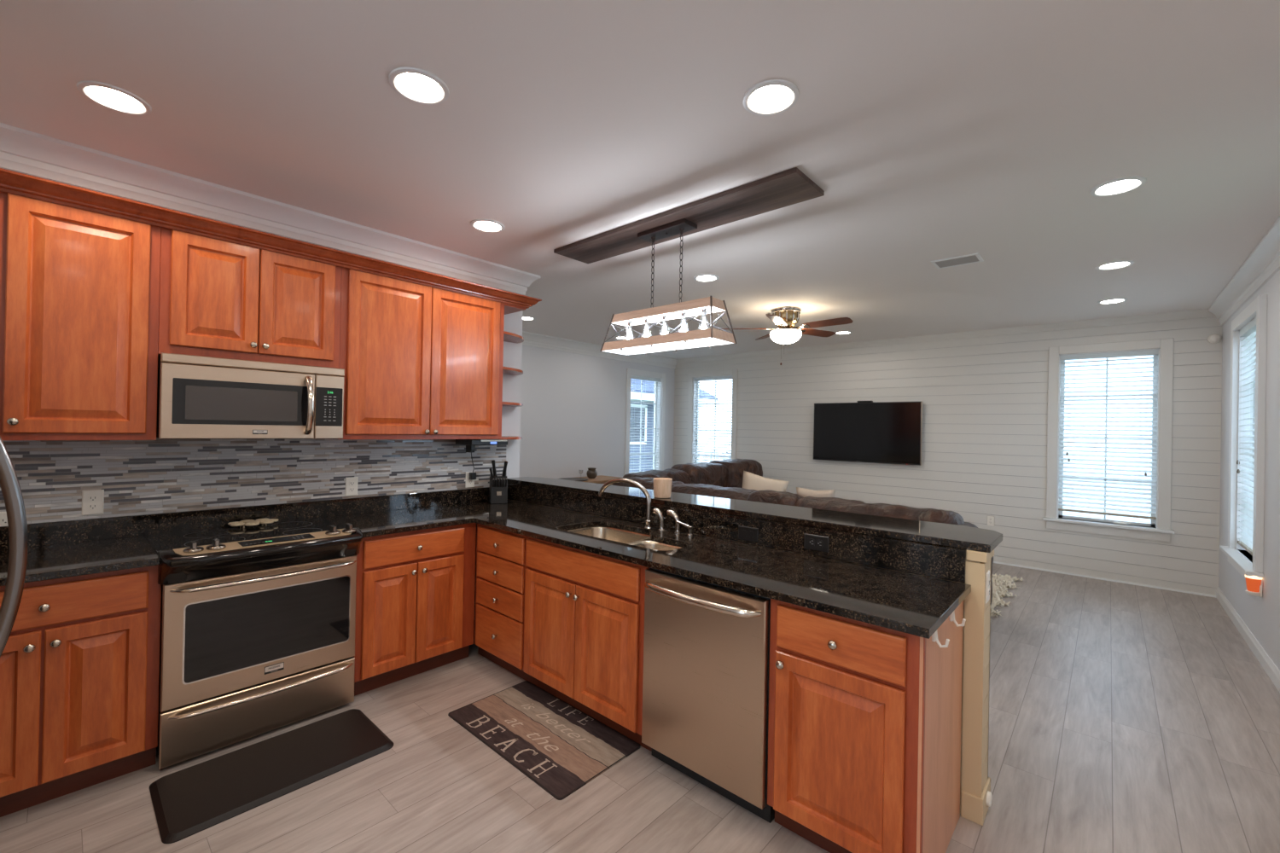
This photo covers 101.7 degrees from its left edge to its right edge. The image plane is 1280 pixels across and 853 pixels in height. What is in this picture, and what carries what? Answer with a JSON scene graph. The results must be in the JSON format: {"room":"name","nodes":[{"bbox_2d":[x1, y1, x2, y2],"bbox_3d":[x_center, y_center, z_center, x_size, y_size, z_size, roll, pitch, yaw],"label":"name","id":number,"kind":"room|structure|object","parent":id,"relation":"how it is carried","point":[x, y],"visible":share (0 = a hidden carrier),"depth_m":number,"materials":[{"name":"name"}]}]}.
{"room":"kitchen","nodes":[
{"label":"kitchen","id":0,"kind":"room"},
{"bbox_2d":[34,310,522,620],"bbox_3d":[-2.221,0.096,3.026,0.140,2.740,3.530,1,0,42],"label":"wall","id":1,"kind":"structure","parent":0,"point":[513,322],"depth_m":4.23,"materials":[{"name":"white paint"}]},
{"bbox_2d":[0,191,161,440],"bbox_3d":[-2.497,-0.442,2.322,0.378,1.000,0.497,1,0,42],"label":"upper cabinet","id":2,"kind":"object","parent":1,"relation":"attached to","point":[79,288],"visible":1,"depth_m":2.21,"materials":[{"name":"brown wood"}]},
{"bbox_2d":[0,487,489,550],"bbox_3d":[-2.011,0.505,3.143,0.020,0.102,2.758,1,0,42],"label":"backsplash","id":3,"kind":"structure","parent":1,"relation":"attached to","point":[59,532],"depth_m":2.82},
{"bbox_2d":[157,226,341,368],"bbox_3d":[-2.071,-0.632,2.792,0.378,0.600,0.764,1,0,42],"label":"upper cabinet","id":4,"kind":"object","parent":1,"relation":"attached to","point":[218,298],"visible":0.96,"depth_m":2.64,"materials":[{"name":"brown wood"}]},
{"bbox_2d":[156,352,344,439],"bbox_3d":[-2.042,-0.135,2.757,0.479,0.393,0.762,1,0,42],"label":"microwave","id":5,"kind":"object","parent":4,"relation":"attached to","point":[199,397],"visible":1,"depth_m":2.59,"materials":[{"name":"silver metal"}]},
{"bbox_2d":[323,395,336,421],"bbox_3d":[-1.707,-0.098,2.870,0.001,0.136,0.059,1,0,42],"label":"keypad","id":6,"kind":"object","parent":5,"relation":"attached to","point":[329,402],"depth_m":2.87,"materials":[{"name":"grey plastic"}]},
{"bbox_2d":[0,438,506,523],"bbox_3d":[-2.012,0.263,3.150,0.007,0.382,2.798,1,0,42],"label":"tile backsplash","id":7,"kind":"structure","parent":1,"relation":"attached to","point":[158,476],"depth_m":2.86,"materials":[{"name":"grey tile"}]},
{"bbox_2d":[0,512,8,526],"bbox_3d":[-2.782,0.432,2.286,0.008,0.117,0.072,1,0,42],"label":"wall outlet","id":8,"kind":"object","parent":7,"relation":"attached to","point":[3,520],"visible":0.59,"depth_m":2.28,"materials":[{"name":"white plastic"}]},
{"bbox_2d":[81,489,104,515],"bbox_3d":[-2.604,0.361,2.482,0.008,0.117,0.072,1,0,42],"label":"wall outlet","id":9,"kind":"object","parent":7,"relation":"attached to","point":[92,501],"visible":1,"depth_m":2.48,"materials":[{"name":"white plastic"}]},
{"bbox_2d":[345,477,358,496],"bbox_3d":[-1.841,0.383,3.330,0.008,0.117,0.072,1,0,42],"label":"wall outlet","id":10,"kind":"object","parent":7,"relation":"attached to","point":[351,483],"visible":1,"depth_m":3.33,"materials":[{"name":"white plastic"}]},
{"bbox_2d":[465,471,474,488],"bbox_3d":[-1.286,0.402,3.947,0.008,0.117,0.072,1,0,42],"label":"wall outlet","id":11,"kind":"object","parent":7,"relation":"attached to","point":[469,483],"visible":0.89,"depth_m":3.94,"materials":[{"name":"white plastic"}]},
{"bbox_2d":[0,122,540,295],"bbox_3d":[-2.296,-1.194,3.188,0.700,0.162,3.630,1,0,42],"label":"trim","id":12,"kind":"structure","parent":1,"relation":"attached to","point":[23,151],"depth_m":2.81,"materials":[{"name":"white paint"}]},
{"bbox_2d":[329,267,525,439],"bbox_3d":[-1.342,-0.413,3.606,0.378,1.005,1.426,1,0,42],"label":"upper cabinet","id":13,"kind":"object","parent":1,"relation":"attached to","point":[419,361],"visible":0.98,"depth_m":3.32,"materials":[{"name":"brown wood"}]},
{"bbox_2d":[0,168,541,308],"bbox_3d":[-1.832,-0.946,3.021,0.420,0.067,2.810,1,0,42],"label":"crown molding","id":14,"kind":"structure","parent":13,"relation":"attached to","point":[11,182],"depth_m":2.55,"materials":[{"name":"brown wood"}]},
{"bbox_2d":[455,439,507,453],"bbox_3d":[-1.165,0.140,3.845,0.234,0.099,0.300,1,0,42],"label":"radio","id":15,"kind":"object","parent":13,"relation":"attached to","point":[470,445],"visible":0.92,"depth_m":3.76,"materials":[{"name":"black plastic"}]},
{"bbox_2d":[502,401,522,407],"bbox_3d":[-1.014,-0.172,4.033,0.300,0.019,0.345,1,0,42],"label":"corner shelf","id":16,"kind":"object","parent":13,"relation":"attached to","point":[504,404],"depth_m":3.94,"materials":[{"name":"brown wood"}]},
{"bbox_2d":[502,366,523,375],"bbox_3d":[-1.009,-0.429,4.034,0.300,0.019,0.345,1,0,42],"label":"corner shelf","id":17,"kind":"object","parent":13,"relation":"attached to","point":[506,370],"depth_m":3.98,"materials":[{"name":"brown wood"}]},
{"bbox_2d":[503,331,523,343],"bbox_3d":[-1.004,-0.689,4.035,0.300,0.019,0.345,1,0,42],"label":"corner shelf","id":18,"kind":"object","parent":13,"relation":"attached to","point":[508,337],"depth_m":4.01,"materials":[{"name":"brown wood"}]},
{"bbox_2d":[518,344,674,478],"bbox_3d":[-1.114,0.133,7.552,0.150,2.740,4.960,1,0,42],"label":"wall","id":19,"kind":"structure","parent":0,"point":[573,410],"depth_m":7.63,"materials":[{"name":"white paint"}]},
{"bbox_2d":[522,331,677,368],"bbox_3d":[-0.949,-1.153,7.525,0.100,0.162,4.820,1,0,42],"label":"trim","id":20,"kind":"structure","parent":19,"relation":"attached to","point":[530,339],"depth_m":7.69,"materials":[{"name":"white paint"}]},
{"bbox_2d":[624,368,665,475],"bbox_3d":[0.058,0.043,8.807,0.210,1.955,1.030,1,0,42],"label":"window","id":21,"kind":"structure","parent":19,"relation":"in","point":[660,396],"depth_m":9.06,"materials":[{"name":"white paint"}]},
{"bbox_2d":[628,375,660,473],"bbox_3d":[0.063,0.014,8.803,0.057,1.693,0.776,1,0,42],"label":"window blind","id":22,"kind":"object","parent":21,"relation":"attached to","point":[632,376],"visible":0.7,"depth_m":8.79,"materials":[{"name":"white plastic"}]},
{"bbox_2d":[0,0,1279,359],"bbox_3d":[-0.284,-1.286,3.411,6.990,0.100,10.450,1,0,42],"label":"ceiling","id":23,"kind":"structure","parent":0,"point":[929,130],"depth_m":2.18,"materials":[{"name":"white paint"}]},
{"bbox_2d":[76,81,151,116],"bbox_3d":[-2.035,-1.270,2.024,0.206,0.010,0.206,1,0,42],"label":"recessed light","id":24,"kind":"object","parent":23,"relation":"in","point":[110,96],"visible":1,"depth_m":2.02,"materials":[{"name":"white paint"}]},
{"bbox_2d":[388,66,449,104],"bbox_3d":[-0.811,-1.246,1.917,0.206,0.010,0.206,1,0,42],"label":"recessed light","id":25,"kind":"object","parent":23,"relation":"in","point":[417,85],"visible":1,"depth_m":1.91,"materials":[{"name":"white paint"}]},
{"bbox_2d":[470,219,505,232],"bbox_3d":[-0.946,-1.244,3.239,0.206,0.010,0.206,1,0,42],"label":"recessed light","id":26,"kind":"object","parent":23,"relation":"in","point":[485,225],"visible":1,"depth_m":3.23,"materials":[{"name":"white paint"}]},
{"bbox_2d":[553,167,824,263],"bbox_3d":[0.173,-1.215,3.167,1.798,0.024,0.322,1,0,42],"label":"plank","id":27,"kind":"object","parent":23,"relation":"attached to","point":[789,187],"visible":0.96,"depth_m":2.92,"materials":[{"name":"brown wood"}]},
{"bbox_2d":[599,218,737,355],"bbox_3d":[0.155,-0.837,3.175,0.873,0.732,0.257,1,0,42],"label":"pendant light","id":28,"kind":"object","parent":27,"relation":"hanging from","point":[704,337],"visible":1,"depth_m":3.12,"materials":[{"name":"brown wood"}]},
{"bbox_2d":[693,273,719,282],"bbox_3d":[0.543,-1.212,4.264,0.206,0.010,0.206,1,0,42],"label":"recessed light","id":29,"kind":"object","parent":23,"relation":"in","point":[705,277],"visible":1,"depth_m":4.25,"materials":[{"name":"white glass"}]},
{"bbox_2d":[742,79,799,116],"bbox_3d":[0.487,-1.221,1.945,0.206,0.010,0.206,1,0,42],"label":"recessed light","id":30,"kind":"object","parent":23,"relation":"in","point":[773,96],"visible":1,"depth_m":1.94,"materials":[{"name":"white paint"}]},
{"bbox_2d":[719,306,853,365],"bbox_3d":[1.522,-0.908,5.301,1.250,0.572,1.299,1,0,42],"label":"ceiling fan","id":31,"kind":"object","parent":23,"relation":"hanging from","point":[786,317],"visible":0.98,"depth_m":5.22,"materials":[{"name":"brown wood"}]},
{"bbox_2d":[930,252,983,269],"bbox_3d":[2.268,-1.182,3.729,0.290,0.008,0.210,1,0,42],"label":"ceiling vent","id":32,"kind":"object","parent":23,"relation":"in","point":[974,258],"visible":1,"depth_m":3.72,"materials":[{"name":"white metal"}]},
{"bbox_2d":[1097,297,1128,304],"bbox_3d":[4.295,-1.138,4.740,0.206,0.010,0.206,1,0,42],"label":"recessed light","id":33,"kind":"object","parent":23,"relation":"in","point":[1119,299],"visible":1,"depth_m":4.73,"materials":[{"name":"white paint"}]},
{"bbox_2d":[1095,260,1134,270],"bbox_3d":[3.416,-1.159,3.753,0.206,0.010,0.206,1,0,42],"label":"recessed light","id":34,"kind":"object","parent":23,"relation":"in","point":[1115,264],"visible":1,"depth_m":3.74,"materials":[{"name":"white paint"}]},
{"bbox_2d":[1089,176,1146,196],"bbox_3d":[2.361,-1.183,2.577,0.206,0.010,0.206,1,0,42],"label":"recessed light","id":35,"kind":"object","parent":23,"relation":"in","point":[1118,186],"visible":1,"depth_m":2.57,"materials":[{"name":"white paint"}]},
{"bbox_2d":[0,563,1279,852],"bbox_3d":[-0.339,1.554,3.401,6.990,0.100,10.450,1,0,42],"label":"floor","id":36,"kind":"structure","parent":0,"point":[1124,718],"depth_m":2.24,"materials":[{"name":"grey wood"}]},
{"bbox_2d":[0,436,28,657],"bbox_3d":[-1.943,0.574,1.042,0.900,1.720,0.928,1,0,42],"label":"refrigerator","id":37,"kind":"object","parent":36,"relation":"on","point":[9,484],"visible":1,"depth_m":1.34,"materials":[{"name":"grey metal"}]},
{"bbox_2d":[0,565,161,817],"bbox_3d":[-2.474,1.016,2.150,0.638,0.885,0.678,1,0,42],"label":"base cabinet","id":38,"kind":"object","parent":36,"relation":"on","point":[79,660],"visible":0.95,"depth_m":2.04,"materials":[{"name":"brown wood"}]},
{"bbox_2d":[0,535,159,586],"bbox_3d":[-2.475,0.559,2.161,0.646,0.029,0.678,1,0,42],"label":"countertop","id":39,"kind":"structure","parent":38,"relation":"on","point":[47,562],"depth_m":2.17,"materials":[{"name":"black stone"}]},
{"bbox_2d":[144,517,362,769],"bbox_3d":[-1.957,0.985,2.657,0.716,0.969,0.790,1,0,42],"label":"range","id":40,"kind":"object","parent":36,"relation":"on","point":[258,623],"visible":1,"depth_m":2.44,"materials":[{"name":"silver metal"}]},
{"bbox_2d":[144,517,345,553],"bbox_3d":[-1.996,0.551,2.701,0.589,0.007,0.786,1,0,42],"label":"cooktop","id":41,"kind":"object","parent":40,"relation":"in","point":[169,541],"depth_m":2.66,"materials":[{"name":"black glass"}]},
{"bbox_2d":[227,518,278,528],"bbox_3d":[-2.113,0.532,2.858,0.166,0.027,0.222,1,0,42],"label":"trivet","id":42,"kind":"object","parent":40,"relation":"on","point":[248,522],"visible":1,"depth_m":2.84,"materials":[{"name":"beige metal"}]},
{"bbox_2d":[149,709,393,843],"bbox_3d":[-1.574,1.466,2.278,0.475,0.018,0.803,1,0,42],"label":"kitchen mat","id":43,"kind":"object","parent":36,"relation":"on","point":[189,801],"visible":1,"depth_m":2.19,"materials":[{"name":"black rubber"}]},
{"bbox_2d":[354,523,476,696],"bbox_3d":[-1.493,1.038,3.240,0.638,0.885,0.720,1,0,42],"label":"base cabinet","id":44,"kind":"object","parent":36,"relation":"on","point":[415,601],"visible":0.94,"depth_m":3.02,"materials":[{"name":"brown wood"}]},
{"bbox_2d":[323,500,971,639],"bbox_3d":[-0.345,0.601,2.613,3.209,0.029,1.316,1,0,42],"label":"countertop","id":45,"kind":"structure","parent":44,"relation":"on","point":[912,604],"depth_m":2.27,"materials":[{"name":"black stone"}]},
{"bbox_2d":[488,476,507,504],"bbox_3d":[-1.077,0.477,3.965,0.124,0.200,0.154,1,0,-20],"label":"knife block","id":46,"kind":"object","parent":45,"relation":"on","point":[497,495],"visible":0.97,"depth_m":3.90,"materials":[{"name":"black"}]},
{"bbox_2d":[565,525,683,550],"bbox_3d":[-0.079,0.719,2.875,0.864,0.195,0.414,1,0,42],"label":"sink","id":47,"kind":"object","parent":45,"relation":"in","point":[631,538],"visible":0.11,"depth_m":3.15,"materials":[{"name":"silver metal"}]},
{"bbox_2d":[598,478,652,529],"bbox_3d":[-0.090,0.453,3.141,0.394,0.281,0.052,1,0,34],"label":"kitchen faucet","id":48,"kind":"object","parent":45,"relation":"on","point":[648,521],"visible":1,"depth_m":3.06,"materials":[{"name":"silver metal"}]},
{"bbox_2d":[652,508,665,531],"bbox_3d":[0.115,0.534,3.005,0.073,0.124,0.047,1,0,42],"label":"sprayer","id":49,"kind":"object","parent":45,"relation":"on","point":[656,511],"visible":1,"depth_m":2.99,"materials":[{"name":"silver metal"}]},
{"bbox_2d":[666,509,681,534],"bbox_3d":[0.196,0.534,2.933,0.087,0.127,0.047,1,0,42],"label":"soap dispenser","id":50,"kind":"object","parent":45,"relation":"on","point":[671,513],"visible":0.98,"depth_m":2.91,"materials":[{"name":"silver metal"}]},
{"bbox_2d":[676,520,694,536],"bbox_3d":[0.253,0.562,2.880,0.107,0.074,0.040,1,0,42],"label":"lever","id":51,"kind":"object","parent":45,"relation":"on","point":[690,528],"visible":1,"depth_m":2.85,"materials":[{"name":"silver metal"}]},
{"bbox_2d":[474,523,533,684],"bbox_3d":[-0.695,1.054,3.372,0.597,0.885,0.645,1,0,42],"label":"base cabinet","id":52,"kind":"object","parent":36,"relation":"on","point":[501,555],"visible":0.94,"depth_m":3.11,"materials":[{"name":"brown wood"}]},
{"bbox_2d":[448,680,640,800],"bbox_3d":[-0.493,1.494,2.571,0.910,0.006,0.496,1,0,42],"label":"kitchen mat","id":53,"kind":"object","parent":36,"relation":"on","point":[557,746],"visible":1,"depth_m":2.51,"materials":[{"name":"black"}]},
{"bbox_2d":[523,536,651,751],"bbox_3d":[-0.135,1.063,2.868,0.910,0.885,0.645,1,0,42],"label":"base cabinet","id":54,"kind":"object","parent":36,"relation":"on","point":[584,635],"visible":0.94,"depth_m":2.60,"materials":[{"name":"brown wood"}]},
{"bbox_2d":[576,475,619,485],"bbox_3d":[-0.794,1.127,7.364,0.560,0.765,1.220,1,0,42],"label":"console table","id":55,"kind":"object","parent":36,"relation":"on","point":[601,479],"visible":0.23,"depth_m":7.42,"materials":[{"name":"brown wood"}]},
{"bbox_2d":[586,467,597,478],"bbox_3d":[-0.694,0.672,7.513,0.156,0.148,0.156,1,0,42],"label":"ceramic vase","id":56,"kind":"object","parent":55,"relation":"on","point":[591,473],"visible":1,"depth_m":7.46,"materials":[{"name":"brown ceramic"}]},
{"bbox_2d":[641,567,774,823],"bbox_3d":[0.409,1.078,2.331,0.606,0.872,0.674,1,0,42],"label":"dishwasher","id":57,"kind":"object","parent":36,"relation":"on","point":[706,645],"visible":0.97,"depth_m":2.10,"materials":[{"name":"silver metal"}]},
{"bbox_2d":[612,459,993,605],"bbox_3d":[1.845,0.997,5.725,3.738,1.055,2.922,1,0,42],"label":"sectional sofa","id":58,"kind":"object","parent":36,"relation":"on","point":[723,479],"visible":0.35,"depth_m":4.92,"materials":[{"name":"brown leather"}]},
{"bbox_2d":[612,477,683,489],"bbox_3d":[0.090,0.792,5.727,0.932,0.462,0.408,1,0,42],"label":"cushion","id":59,"kind":"object","parent":58,"relation":"on","point":[647,482],"depth_m":5.64,"materials":[{"name":"brown leather"}]},
{"bbox_2d":[622,468,691,484],"bbox_3d":[0.201,0.779,6.296,0.449,0.503,1.024,1,0,42],"label":"cushion","id":60,"kind":"object","parent":58,"relation":"on","point":[683,475],"depth_m":6.25,"materials":[{"name":"brown leather"}]},
{"bbox_2d":[671,462,728,487],"bbox_3d":[0.789,0.764,6.906,0.486,0.560,0.920,1,0,42],"label":"cushion","id":61,"kind":"object","parent":58,"relation":"on","point":[713,474],"depth_m":6.71,"materials":[{"name":"brown leather"}]},
{"bbox_2d":[671,483,756,500],"bbox_3d":[0.723,0.807,5.132,1.024,0.446,0.407,1,0,42],"label":"cushion","id":62,"kind":"object","parent":58,"relation":"on","point":[743,494],"depth_m":5.01,"materials":[{"name":"brown leather"}]},
{"bbox_2d":[709,459,762,488],"bbox_3d":[1.341,0.764,7.459,0.558,0.598,0.900,1,0,42],"label":"cushion","id":63,"kind":"object","parent":58,"relation":"on","point":[735,468],"depth_m":7.13,"materials":[{"name":"brown leather"}]},
{"bbox_2d":[742,471,789,491],"bbox_3d":[1.325,0.741,5.644,0.575,0.508,0.219,1,0,7],"label":"throw pillow","id":64,"kind":"object","parent":58,"relation":"on","point":[750,481],"visible":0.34,"depth_m":5.61,"materials":[{"name":"beige fabric"}]},
{"bbox_2d":[746,489,803,506],"bbox_3d":[1.232,0.810,4.674,0.550,0.475,0.458,1,0,42],"label":"cushion","id":65,"kind":"object","parent":58,"relation":"on","point":[766,496],"depth_m":4.52,"materials":[{"name":"brown leather"}]},
{"bbox_2d":[796,487,835,497],"bbox_3d":[1.674,0.782,4.962,0.360,0.391,0.184,1,0,32],"label":"throw pillow","id":66,"kind":"object","parent":58,"relation":"on","point":[804,492],"visible":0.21,"depth_m":4.90,"materials":[{"name":"beige fabric"}]},
{"bbox_2d":[794,496,964,525],"bbox_3d":[1.827,0.824,4.116,1.267,0.466,0.418,1,0,42],"label":"cushion","id":67,"kind":"object","parent":58,"relation":"on","point":[827,503],"depth_m":3.94,"materials":[{"name":"brown leather"}]},
{"bbox_2d":[767,599,963,852],"bbox_3d":[0.854,1.079,1.977,0.521,0.885,0.645,1,0,42],"label":"base cabinet","id":68,"kind":"object","parent":36,"relation":"on","point":[865,719],"visible":0.94,"depth_m":1.75,"materials":[{"name":"brown wood"}]},
{"bbox_2d":[931,630,949,647],"bbox_3d":[0.966,0.677,1.673,0.049,0.067,0.024,1,0,42],"label":"hook","id":69,"kind":"object","parent":68,"relation":"attached to","point":[934,637],"visible":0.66,"depth_m":1.68,"materials":[{"name":"white"}]},
{"bbox_2d":[949,610,965,627],"bbox_3d":[1.133,0.681,1.859,0.049,0.067,0.024,1,0,42],"label":"hook","id":70,"kind":"object","parent":68,"relation":"attached to","point":[952,615],"visible":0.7,"depth_m":1.86,"materials":[{"name":"white"}]},
{"bbox_2d":[990,573,1022,622],"bbox_3d":[2.556,1.546,5.487,2.303,0.039,1.808,1,0,42],"label":"shag rug","id":71,"kind":"object","parent":36,"relation":"on","point":[1001,584],"visible":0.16,"depth_m":5.01,"materials":[{"name":"beige fabric"}]},
{"bbox_2d":[512,500,980,814],"bbox_3d":[0.156,0.990,3.159,3.235,1.044,0.135,1,0,42],"label":"wall","id":72,"kind":"structure","parent":0,"point":[512,500],"depth_m":2.06,"materials":[{"name":"beige paint"}]},
{"bbox_2d":[507,482,965,583],"bbox_3d":[0.104,0.532,3.110,3.168,0.130,0.020,1,0,42],"label":"backsplash","id":73,"kind":"structure","parent":72,"relation":"attached to","point":[936,561],"depth_m":2.56,"materials":[{"name":"black stone"}]},
{"bbox_2d":[738,525,758,542],"bbox_3d":[0.556,0.553,2.683,0.117,0.072,0.008,1,0,42],"label":"wall outlet","id":74,"kind":"object","parent":73,"relation":"attached to","point":[747,533],"visible":1,"depth_m":2.68,"materials":[{"name":"black plastic"}]},
{"bbox_2d":[803,533,828,552],"bbox_3d":[0.825,0.545,2.441,0.117,0.072,0.008,1,0,42],"label":"wall outlet","id":75,"kind":"object","parent":73,"relation":"attached to","point":[817,543],"visible":1,"depth_m":2.44,"materials":[{"name":"black plastic"}]},
{"bbox_2d":[507,477,1002,552],"bbox_3d":[0.265,0.454,3.242,3.268,0.031,0.418,1,0,42],"label":"bar","id":76,"kind":"object","parent":72,"relation":"on","point":[940,534],"visible":0.84,"depth_m":2.60,"materials":[{"name":"black stone"}]},
{"bbox_2d":[653,477,672,498],"bbox_3d":[0.139,0.378,3.197,0.116,0.115,0.116,1,0,42],"label":"wooden cup","id":77,"kind":"object","parent":76,"relation":"on","point":[662,486],"visible":1,"depth_m":3.15,"materials":[{"name":"brown wood"}]},
{"bbox_2d":[960,777,990,826],"bbox_3d":[0.159,1.462,3.151,3.262,0.100,0.178,1,0,42],"label":"baseboard","id":78,"kind":"structure","parent":72,"relation":"attached to","point":[974,809],"depth_m":2.02,"materials":[{"name":"beige paint"}]},
{"bbox_2d":[961,558,991,798],"bbox_3d":[0.164,0.962,3.154,3.254,0.900,0.157,1,0,42],"label":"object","id":79,"kind":"structure","parent":72,"relation":"attached to","point":[977,613],"depth_m":2.03,"materials":[{"name":"beige paint"}]},
{"bbox_2d":[965,549,994,563],"bbox_3d":[1.364,0.507,2.089,0.068,0.039,0.174,1,0,42],"label":"trim","id":80,"kind":"structure","parent":72,"relation":"attached to","point":[973,555],"depth_m":2.03,"materials":[{"name":"beige paint"}]},
{"bbox_2d":[985,570,989,603],"bbox_3d":[1.370,0.631,2.050,0.008,0.117,0.060,1,0,42],"label":"wall outlet","id":81,"kind":"object","parent":72,"relation":"attached to","point":[987,574],"visible":1,"depth_m":2.03,"materials":[{"name":"white plastic"}]},
{"bbox_2d":[986,791,992,807],"bbox_3d":[1.379,1.472,2.058,0.015,0.052,0.052,1,0,42],"label":"door stop","id":82,"kind":"object","parent":72,"relation":"attached to","point":[989,796],"visible":1,"depth_m":2.04,"materials":[{"name":"white"}]},
{"bbox_2d":[673,316,1222,595],"bbox_3d":[3.108,0.213,7.205,6.890,2.740,0.150,1,0,42],"label":"wall","id":83,"kind":"structure","parent":0,"point":[1153,331],"depth_m":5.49,"materials":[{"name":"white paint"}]},
{"bbox_2d":[686,369,738,464],"bbox_3d":[1.238,0.070,8.834,1.031,2.014,0.210,1,0,42],"label":"window","id":84,"kind":"structure","parent":83,"relation":"in","point":[734,373],"depth_m":9.04,"materials":[{"name":"white paint"}]},
{"bbox_2d":[692,376,732,463],"bbox_3d":[1.230,0.041,8.825,0.777,1.752,0.070,1,0,42],"label":"window blind","id":85,"kind":"object","parent":84,"relation":"attached to","point":[728,378],"visible":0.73,"depth_m":8.83,"materials":[{"name":"white plastic"}]},
{"bbox_2d":[813,401,922,465],"bbox_3d":[3.054,0.080,7.081,1.412,0.810,0.087,1,0,42],"label":"television","id":86,"kind":"object","parent":83,"relation":"attached to","point":[889,433],"visible":1,"depth_m":7.00,"materials":[{"name":"black plastic"}]},
{"bbox_2d":[676,308,1215,363],"bbox_3d":[3.053,-1.123,7.121,6.590,0.072,0.065,1,0,42],"label":"trim","id":87,"kind":"structure","parent":83,"relation":"attached to","point":[1203,313],"depth_m":6.19,"materials":[{"name":"white paint"}]},
{"bbox_2d":[673,325,1221,588],"bbox_3d":[3.057,0.212,7.149,6.590,2.740,0.002,1,0,42],"label":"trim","id":88,"kind":"structure","parent":83,"relation":"attached to","point":[1218,326],"depth_m":6.27,"materials":[{"name":"grey wood"}]},
{"bbox_2d":[993,561,1215,598],"bbox_3d":[3.019,1.572,7.130,6.558,0.018,0.014,1,0,42],"label":"baseboard","id":89,"kind":"structure","parent":83,"relation":"attached to","point":[997,562],"depth_m":5.43,"materials":[{"name":"white paint"}]},
{"bbox_2d":[1042,337,1175,542],"bbox_3d":[4.928,0.129,5.513,1.022,2.014,0.210,1,0,42],"label":"window","id":90,"kind":"structure","parent":83,"relation":"in","point":[1162,532],"depth_m":5.39,"materials":[{"name":"white paint"}]},
{"bbox_2d":[1058,349,1158,519],"bbox_3d":[4.920,0.077,5.503,0.768,1.707,0.070,1,0,42],"label":"window blind","id":91,"kind":"object","parent":90,"relation":"attached to","point":[1152,352],"visible":1,"depth_m":5.49,"materials":[{"name":"white plastic"}]},
{"bbox_2d":[1206,333,1221,343],"bbox_3d":[5.453,-0.838,4.949,0.090,0.090,0.075,1,0,42],"label":"security sensor","id":92,"kind":"object","parent":83,"relation":"attached to","point":[1214,338],"visible":1,"depth_m":4.93,"materials":[{"name":"white plastic"}]},
{"bbox_2d":[1218,269,1279,670],"bbox_3d":[2.197,0.174,1.156,0.150,2.740,10.062,1,0,42],"label":"wall","id":93,"kind":"structure","parent":0,"point":[1261,615],"depth_m":3.48,"materials":[{"name":"white paint"}]},
{"bbox_2d":[1219,294,1267,590],"bbox_3d":[4.633,0.116,3.921,0.230,2.010,1.160,1,0,42],"label":"window","id":94,"kind":"structure","parent":93,"relation":"in","point":[1257,309],"depth_m":4.16,"materials":[{"name":"white paint"}]},
{"bbox_2d":[1236,318,1256,555],"bbox_3d":[4.623,0.081,3.931,0.070,1.738,0.906,1,0,42],"label":"window blind","id":95,"kind":"object","parent":94,"relation":"attached to","point":[1249,331],"visible":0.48,"depth_m":4.08,"materials":[{"name":"white plastic"}]},
{"bbox_2d":[1208,215,1279,325],"bbox_3d":[2.125,-1.117,1.240,0.100,0.162,10.050,1,0,42],"label":"trim","id":96,"kind":"structure","parent":93,"relation":"attached to","point":[1263,263],"depth_m":3.69,"materials":[{"name":"white paint"}]},
{"bbox_2d":[1216,587,1279,692],"bbox_3d":[2.106,1.492,1.202,0.016,0.100,10.050,1,0,42],"label":"baseboard","id":97,"kind":"structure","parent":93,"relation":"attached to","point":[1263,658],"depth_m":3.71,"materials":[{"name":"white paint"}]},
{"bbox_2d":[1245,575,1262,597],"bbox_3d":[4.193,1.084,3.564,0.079,0.141,0.079,1,0,42],"label":"wax warmer","id":98,"kind":"object","parent":93,"relation":"attached to","point":[1253,587],"visible":0.95,"depth_m":3.54,"materials":[{"name":"orange ceramic"}]},
{"bbox_2d":[1245,577,1262,592],"bbox_3d":[4.193,1.081,3.564,0.074,0.090,0.074,1,0,42],"label":"shade","id":99,"kind":"object","parent":98,"relation":"attached to","point":[1253,584],"depth_m":3.54,"materials":[{"name":"orange glass"}]},
{"bbox_3d":[2.678,1.732,8.990,6.000,0.100,1.800,1,0,42],"label":"floor","id":100,"kind":"structure","parent":0,"visible":0},
{"bbox_2d":[698,449,731,462],"bbox_3d":[3.085,1.066,9.580,5.400,1.250,0.100,1,0,42],"label":"porch railing","id":101,"kind":"object","parent":100,"relation":"on","point":[698,450],"visible":0.03,"depth_m":10.97,"materials":[{"name":"white paint"}]},
{"label":"outside","id":102,"kind":"structure","parent":0,"visible":0},
{"bbox_3d":[3.971,2.160,9.836,36.000,0.100,28.000,1,0,42],"label":"ground","id":103,"kind":"structure","parent":102,"visible":0},
{"bbox_2d":[628,378,719,472],"bbox_3d":[-3.294,-0.206,16.558,5.150,4.400,13.000,1,0,42],"label":"house","id":104,"kind":"structure","parent":103,"relation":"on","point":[648,410],"depth_m":17.61,"materials":[{"name":"blue paint"}]},
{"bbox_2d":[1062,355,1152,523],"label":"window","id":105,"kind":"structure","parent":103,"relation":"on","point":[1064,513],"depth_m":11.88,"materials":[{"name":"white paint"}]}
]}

